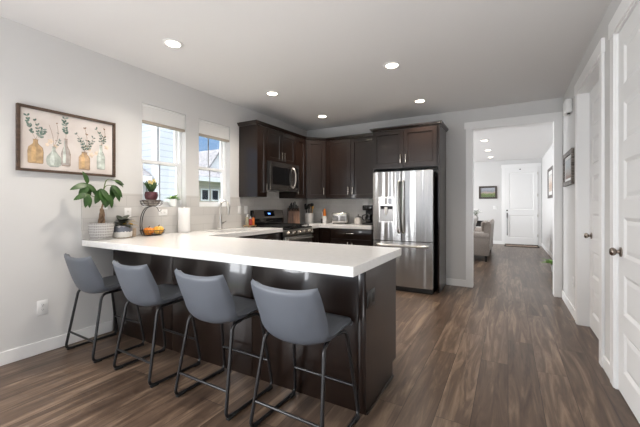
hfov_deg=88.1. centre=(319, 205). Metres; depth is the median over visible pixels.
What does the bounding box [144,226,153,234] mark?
pumpkin
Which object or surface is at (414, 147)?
tall cabinet
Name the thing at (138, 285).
bar stool
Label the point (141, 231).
basket
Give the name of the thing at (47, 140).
picture
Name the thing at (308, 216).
utensil crock
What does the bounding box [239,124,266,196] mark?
upper cabinet
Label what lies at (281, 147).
upper cabinet
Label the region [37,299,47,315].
wall outlet
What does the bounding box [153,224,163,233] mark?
pumpkin
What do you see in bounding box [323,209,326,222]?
spray bottle
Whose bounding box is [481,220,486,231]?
cushion
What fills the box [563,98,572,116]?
door chime
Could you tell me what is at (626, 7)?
trim
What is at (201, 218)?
tile backsplash
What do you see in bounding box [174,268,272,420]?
bar stool
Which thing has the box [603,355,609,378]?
baseboard
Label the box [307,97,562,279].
wall
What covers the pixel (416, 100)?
recessed light
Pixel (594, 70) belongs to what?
trim
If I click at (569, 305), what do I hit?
baseboard
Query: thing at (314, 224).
countertop
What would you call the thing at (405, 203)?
refrigerator
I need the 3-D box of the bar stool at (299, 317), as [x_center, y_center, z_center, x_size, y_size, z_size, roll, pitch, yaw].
[-0.087,0.825,1.892,0.490,0.853,0.505,0,0,32]
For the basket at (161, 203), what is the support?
on the fruit stand
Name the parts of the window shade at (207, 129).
head rail, rail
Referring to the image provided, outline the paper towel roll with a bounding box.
[178,207,189,232]
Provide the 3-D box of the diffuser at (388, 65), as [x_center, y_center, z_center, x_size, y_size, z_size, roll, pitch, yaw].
[0.758,-1.483,3.491,0.125,0.007,0.125,0,0,30]
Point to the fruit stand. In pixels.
(161, 203)
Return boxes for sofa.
[474,219,493,261]
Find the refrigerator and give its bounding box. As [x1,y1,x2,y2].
[373,169,437,294]
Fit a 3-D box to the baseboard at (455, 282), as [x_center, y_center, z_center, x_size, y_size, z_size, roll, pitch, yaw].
[2.135,1.200,5.196,0.286,0.105,0.014,0,0,30]
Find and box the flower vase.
[474,209,481,220]
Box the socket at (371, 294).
[369,292,374,303]
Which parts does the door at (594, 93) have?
knob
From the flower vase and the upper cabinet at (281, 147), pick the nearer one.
the upper cabinet at (281, 147)
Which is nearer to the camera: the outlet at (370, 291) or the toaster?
the outlet at (370, 291)
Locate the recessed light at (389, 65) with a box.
[383,61,399,68]
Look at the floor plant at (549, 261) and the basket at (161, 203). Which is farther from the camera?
the floor plant at (549, 261)
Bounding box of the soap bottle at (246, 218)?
[245,214,248,224]
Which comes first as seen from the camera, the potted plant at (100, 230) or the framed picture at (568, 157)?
the potted plant at (100, 230)
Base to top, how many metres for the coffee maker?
0.339 m
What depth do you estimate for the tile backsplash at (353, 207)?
6.21 m
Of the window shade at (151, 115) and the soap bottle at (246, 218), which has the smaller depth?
the window shade at (151, 115)
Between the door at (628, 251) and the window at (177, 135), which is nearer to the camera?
the door at (628, 251)
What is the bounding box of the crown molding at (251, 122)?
[237,120,372,140]
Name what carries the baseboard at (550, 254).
attached to the wall at (547, 160)
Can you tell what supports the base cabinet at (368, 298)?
on the floor
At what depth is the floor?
2.38 m
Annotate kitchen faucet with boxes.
[219,200,229,229]
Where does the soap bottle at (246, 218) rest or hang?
on the wood tray
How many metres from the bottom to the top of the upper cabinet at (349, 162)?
1.040 m
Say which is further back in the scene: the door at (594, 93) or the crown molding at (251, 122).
the crown molding at (251, 122)
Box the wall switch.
[244,206,247,213]
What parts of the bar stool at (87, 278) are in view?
leg frame, leg frame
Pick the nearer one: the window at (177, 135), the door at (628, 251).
the door at (628, 251)
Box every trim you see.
[464,112,562,297]
[501,163,540,245]
[574,37,604,366]
[608,0,639,389]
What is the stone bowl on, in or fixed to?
on the fruit stand
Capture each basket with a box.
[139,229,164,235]
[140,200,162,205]
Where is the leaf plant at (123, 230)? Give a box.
[113,215,137,237]
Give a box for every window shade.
[142,103,184,131]
[199,119,228,141]
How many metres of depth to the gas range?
5.18 m
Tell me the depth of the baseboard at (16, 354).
2.85 m
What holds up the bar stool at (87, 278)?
on the floor
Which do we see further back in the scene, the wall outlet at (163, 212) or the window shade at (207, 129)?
the window shade at (207, 129)
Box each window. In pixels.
[142,127,180,206]
[199,138,225,206]
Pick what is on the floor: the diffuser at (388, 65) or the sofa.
the sofa
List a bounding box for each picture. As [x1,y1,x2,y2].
[16,103,115,176]
[479,186,496,198]
[547,165,552,197]
[563,148,573,186]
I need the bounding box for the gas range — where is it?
[250,210,313,241]
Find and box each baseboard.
[0,320,111,365]
[446,278,465,286]
[541,243,552,258]
[562,290,574,319]
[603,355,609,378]
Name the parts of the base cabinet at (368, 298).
panel, panel, panel, corner post, panel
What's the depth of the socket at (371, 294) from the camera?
2.05 m
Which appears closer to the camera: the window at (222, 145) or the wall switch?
the window at (222, 145)
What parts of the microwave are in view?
handle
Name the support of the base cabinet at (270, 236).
on the floor
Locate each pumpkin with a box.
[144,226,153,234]
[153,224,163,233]
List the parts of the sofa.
arm, arm, backrest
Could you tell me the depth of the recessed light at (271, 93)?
4.35 m
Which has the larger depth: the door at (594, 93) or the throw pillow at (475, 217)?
the throw pillow at (475, 217)
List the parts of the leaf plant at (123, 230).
pot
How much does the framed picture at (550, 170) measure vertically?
0.740 m
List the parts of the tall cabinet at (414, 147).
door, crown, door, panel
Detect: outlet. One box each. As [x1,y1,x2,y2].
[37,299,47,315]
[124,208,130,218]
[158,209,166,215]
[367,288,374,308]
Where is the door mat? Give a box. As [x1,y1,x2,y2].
[504,244,539,247]
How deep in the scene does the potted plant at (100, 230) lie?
3.04 m
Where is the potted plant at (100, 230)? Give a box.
[70,171,123,240]
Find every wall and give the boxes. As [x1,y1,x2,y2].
[0,16,306,351]
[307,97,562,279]
[474,158,541,242]
[542,143,552,253]
[563,0,621,361]
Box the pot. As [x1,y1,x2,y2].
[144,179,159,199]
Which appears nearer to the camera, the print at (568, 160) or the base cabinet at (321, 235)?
the print at (568, 160)
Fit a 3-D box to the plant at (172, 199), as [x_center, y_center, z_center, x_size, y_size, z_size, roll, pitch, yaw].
[-1.764,-0.064,3.993,0.158,0.144,0.214,0,0,0]
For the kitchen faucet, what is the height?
0.398 m
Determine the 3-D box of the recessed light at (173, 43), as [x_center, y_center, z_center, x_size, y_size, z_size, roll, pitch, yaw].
[-1.342,-1.482,3.022,0.176,0.010,0.176,0,0,30]
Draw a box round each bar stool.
[64,253,144,362]
[112,260,200,387]
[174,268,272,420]
[249,279,359,426]
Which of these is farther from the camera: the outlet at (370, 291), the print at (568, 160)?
the print at (568, 160)
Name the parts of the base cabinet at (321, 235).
door, door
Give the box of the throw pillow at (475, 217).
[474,216,476,230]
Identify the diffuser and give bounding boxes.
[165,41,179,46]
[386,63,397,67]
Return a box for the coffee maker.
[362,205,372,224]
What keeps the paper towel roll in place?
on the countertop at (222, 245)
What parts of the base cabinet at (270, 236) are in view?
drawer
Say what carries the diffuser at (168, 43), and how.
attached to the recessed light at (173, 43)
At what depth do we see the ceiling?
3.13 m
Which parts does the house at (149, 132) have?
corner trim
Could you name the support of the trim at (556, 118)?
attached to the wall at (454, 121)
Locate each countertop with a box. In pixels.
[82,227,400,276]
[300,222,372,229]
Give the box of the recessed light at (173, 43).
[162,38,182,47]
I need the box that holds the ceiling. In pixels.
[0,0,610,161]
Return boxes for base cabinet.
[113,250,395,414]
[236,232,280,239]
[310,228,330,242]
[331,228,372,245]
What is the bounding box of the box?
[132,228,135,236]
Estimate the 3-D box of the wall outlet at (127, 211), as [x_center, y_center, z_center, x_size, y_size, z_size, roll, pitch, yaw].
[-2.003,0.077,3.452,0.008,0.116,0.072,0,0,30]
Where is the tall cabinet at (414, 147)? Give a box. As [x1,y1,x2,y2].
[370,120,448,292]
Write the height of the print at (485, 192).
0.310 m
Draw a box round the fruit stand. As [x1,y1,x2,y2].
[139,200,164,235]
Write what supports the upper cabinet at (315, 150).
attached to the wall at (454, 121)
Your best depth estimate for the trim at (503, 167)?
10.55 m
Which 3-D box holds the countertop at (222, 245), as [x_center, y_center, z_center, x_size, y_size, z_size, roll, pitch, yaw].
[-0.456,0.344,3.397,2.750,0.055,2.291,0,0,30]
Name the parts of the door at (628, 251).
knob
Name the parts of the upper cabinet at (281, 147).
door, door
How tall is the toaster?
0.196 m
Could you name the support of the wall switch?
attached to the tile backsplash at (201, 218)
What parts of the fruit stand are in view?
arm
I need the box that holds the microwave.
[267,161,298,191]
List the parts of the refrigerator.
door, handle, handle, freezer drawer, handle, kick plate, door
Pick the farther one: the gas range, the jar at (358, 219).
the jar at (358, 219)
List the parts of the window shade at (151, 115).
head rail, rail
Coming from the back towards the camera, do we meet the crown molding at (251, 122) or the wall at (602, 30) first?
the crown molding at (251, 122)
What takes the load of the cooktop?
in the gas range
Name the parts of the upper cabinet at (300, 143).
door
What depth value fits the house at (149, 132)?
8.81 m
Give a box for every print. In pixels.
[481,188,494,196]
[549,174,551,191]
[566,158,570,178]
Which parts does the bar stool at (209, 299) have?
leg frame, leg frame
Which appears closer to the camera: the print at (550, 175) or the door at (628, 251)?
the door at (628, 251)
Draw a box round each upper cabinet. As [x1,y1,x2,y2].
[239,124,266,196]
[266,127,295,164]
[279,137,305,198]
[304,140,326,198]
[326,136,372,198]
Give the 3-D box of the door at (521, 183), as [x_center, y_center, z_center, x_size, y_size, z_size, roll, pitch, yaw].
[6.415,-0.008,10.553,0.900,2.460,0.100,0,0,30]
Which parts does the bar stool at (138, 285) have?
leg frame, leg frame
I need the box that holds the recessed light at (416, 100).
[414,99,426,102]
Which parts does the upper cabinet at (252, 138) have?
door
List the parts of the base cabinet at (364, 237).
door, drawer, door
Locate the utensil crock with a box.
[305,213,312,222]
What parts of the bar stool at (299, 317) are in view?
leg frame, leg frame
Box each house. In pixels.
[142,123,174,200]
[199,149,220,201]
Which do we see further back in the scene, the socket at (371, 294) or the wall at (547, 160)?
the wall at (547, 160)
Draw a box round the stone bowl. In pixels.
[142,200,160,205]
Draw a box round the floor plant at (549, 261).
[542,258,552,271]
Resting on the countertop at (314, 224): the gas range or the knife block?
the knife block
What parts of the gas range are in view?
oven door, control panel, oven handle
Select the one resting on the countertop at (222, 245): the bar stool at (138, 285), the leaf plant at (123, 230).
the leaf plant at (123, 230)
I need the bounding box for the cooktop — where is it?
[262,225,311,229]
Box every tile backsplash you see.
[81,192,306,239]
[307,199,372,222]
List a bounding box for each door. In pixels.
[505,166,537,244]
[584,80,598,338]
[609,1,639,423]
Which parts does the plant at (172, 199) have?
pot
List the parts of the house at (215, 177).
pane, pane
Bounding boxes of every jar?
[354,214,363,223]
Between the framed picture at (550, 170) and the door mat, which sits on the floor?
the door mat
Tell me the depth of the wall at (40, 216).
2.96 m
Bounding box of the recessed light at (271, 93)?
[266,91,278,95]
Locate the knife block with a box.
[287,201,299,222]
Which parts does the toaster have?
panel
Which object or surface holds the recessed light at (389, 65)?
in the ceiling
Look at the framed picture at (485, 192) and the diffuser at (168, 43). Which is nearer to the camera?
the diffuser at (168, 43)
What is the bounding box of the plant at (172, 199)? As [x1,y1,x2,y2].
[164,195,179,206]
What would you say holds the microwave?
attached to the upper cabinet at (281, 147)
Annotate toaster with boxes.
[332,213,348,223]
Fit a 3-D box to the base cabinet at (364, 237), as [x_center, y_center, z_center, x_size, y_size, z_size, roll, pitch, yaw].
[0.638,0.813,5.676,0.740,0.878,0.624,0,0,30]
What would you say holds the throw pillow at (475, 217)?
on the sofa
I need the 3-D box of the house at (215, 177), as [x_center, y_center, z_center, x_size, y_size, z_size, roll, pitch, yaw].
[-8.691,-0.948,21.326,6.820,5.400,10.500,0,0,30]
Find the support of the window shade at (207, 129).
attached to the wall at (40, 216)
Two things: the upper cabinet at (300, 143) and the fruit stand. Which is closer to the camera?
the fruit stand
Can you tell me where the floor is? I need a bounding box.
[0,244,639,426]
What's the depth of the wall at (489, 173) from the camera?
10.99 m
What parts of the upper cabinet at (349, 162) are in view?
door, door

